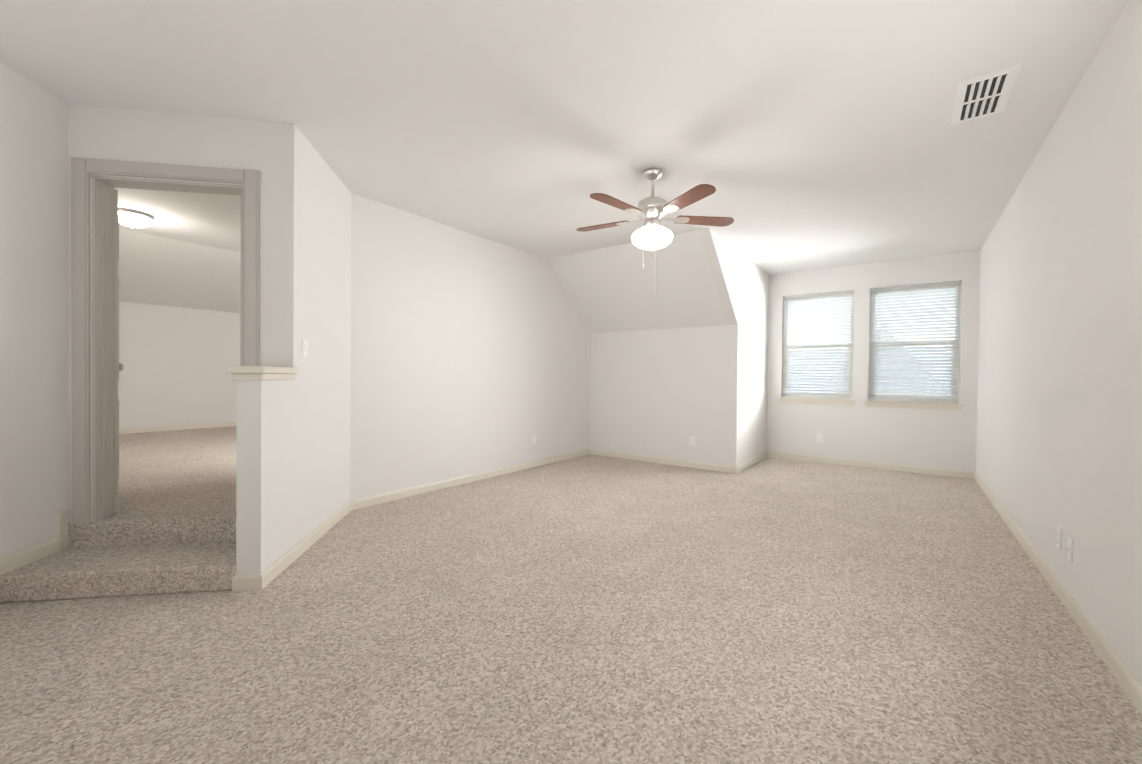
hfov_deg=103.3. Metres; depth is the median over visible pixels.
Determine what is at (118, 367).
door leaf
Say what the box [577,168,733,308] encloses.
ceiling fan
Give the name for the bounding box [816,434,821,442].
electrical outlet
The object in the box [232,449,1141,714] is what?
baseboard
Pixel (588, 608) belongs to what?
floor
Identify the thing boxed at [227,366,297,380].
ledge
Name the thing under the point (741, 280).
wall
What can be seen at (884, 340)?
window
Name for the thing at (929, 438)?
wall
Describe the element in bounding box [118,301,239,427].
wall
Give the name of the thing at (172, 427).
baseboard
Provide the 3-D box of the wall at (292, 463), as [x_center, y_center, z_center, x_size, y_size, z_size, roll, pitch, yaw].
[-1.906,-0.255,3.312,0.125,2.800,1.640,0,1,-9]
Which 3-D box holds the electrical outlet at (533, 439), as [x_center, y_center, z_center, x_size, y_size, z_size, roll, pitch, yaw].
[-0.486,0.768,5.981,0.010,0.118,0.072,1,1,36]
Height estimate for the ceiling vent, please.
0.016 m
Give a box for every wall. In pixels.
[0,62,68,557]
[68,104,272,522]
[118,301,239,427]
[236,122,350,574]
[350,193,590,500]
[590,325,738,466]
[698,228,768,465]
[766,250,980,471]
[976,0,1141,683]
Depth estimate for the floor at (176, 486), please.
3.45 m
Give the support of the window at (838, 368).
in the wall at (929, 438)
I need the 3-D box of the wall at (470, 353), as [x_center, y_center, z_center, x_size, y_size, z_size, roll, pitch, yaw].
[-0.845,-0.271,5.580,0.125,2.800,3.955,1,1,36]
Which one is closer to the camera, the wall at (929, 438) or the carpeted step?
the carpeted step
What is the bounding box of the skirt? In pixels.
[0,510,67,574]
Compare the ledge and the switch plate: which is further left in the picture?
the ledge
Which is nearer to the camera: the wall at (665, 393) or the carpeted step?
the carpeted step
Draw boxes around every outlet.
[532,435,535,444]
[690,436,694,444]
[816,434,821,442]
[1056,526,1061,549]
[1066,536,1073,561]
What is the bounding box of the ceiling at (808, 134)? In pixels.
[0,0,1127,274]
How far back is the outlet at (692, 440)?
6.05 m
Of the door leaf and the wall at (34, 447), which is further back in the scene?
the door leaf
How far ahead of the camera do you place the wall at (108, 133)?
2.78 m
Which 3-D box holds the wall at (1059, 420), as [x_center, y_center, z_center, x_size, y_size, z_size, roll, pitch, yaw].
[2.096,-0.191,1.507,0.125,2.800,10.170,1,1,36]
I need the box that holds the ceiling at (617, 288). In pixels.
[547,230,727,332]
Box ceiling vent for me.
[950,64,1021,124]
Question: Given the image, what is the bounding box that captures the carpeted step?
[0,541,235,602]
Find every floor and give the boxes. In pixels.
[0,454,1141,763]
[68,426,235,547]
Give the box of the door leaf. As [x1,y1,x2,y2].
[114,189,123,512]
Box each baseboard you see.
[119,421,235,433]
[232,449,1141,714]
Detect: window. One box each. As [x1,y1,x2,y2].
[777,290,855,405]
[864,281,963,409]
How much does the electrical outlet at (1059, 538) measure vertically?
0.118 m
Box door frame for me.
[71,157,259,523]
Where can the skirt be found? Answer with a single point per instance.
(18, 559)
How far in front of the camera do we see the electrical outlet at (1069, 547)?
2.38 m
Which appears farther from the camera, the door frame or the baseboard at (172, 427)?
the baseboard at (172, 427)
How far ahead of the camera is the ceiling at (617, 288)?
5.85 m
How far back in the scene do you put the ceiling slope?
6.20 m
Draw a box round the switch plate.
[302,339,307,356]
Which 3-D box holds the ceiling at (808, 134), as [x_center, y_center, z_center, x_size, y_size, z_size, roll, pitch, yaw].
[-1.980,-1.730,4.487,10.600,0.120,10.500,1,1,36]
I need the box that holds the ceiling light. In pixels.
[118,208,153,228]

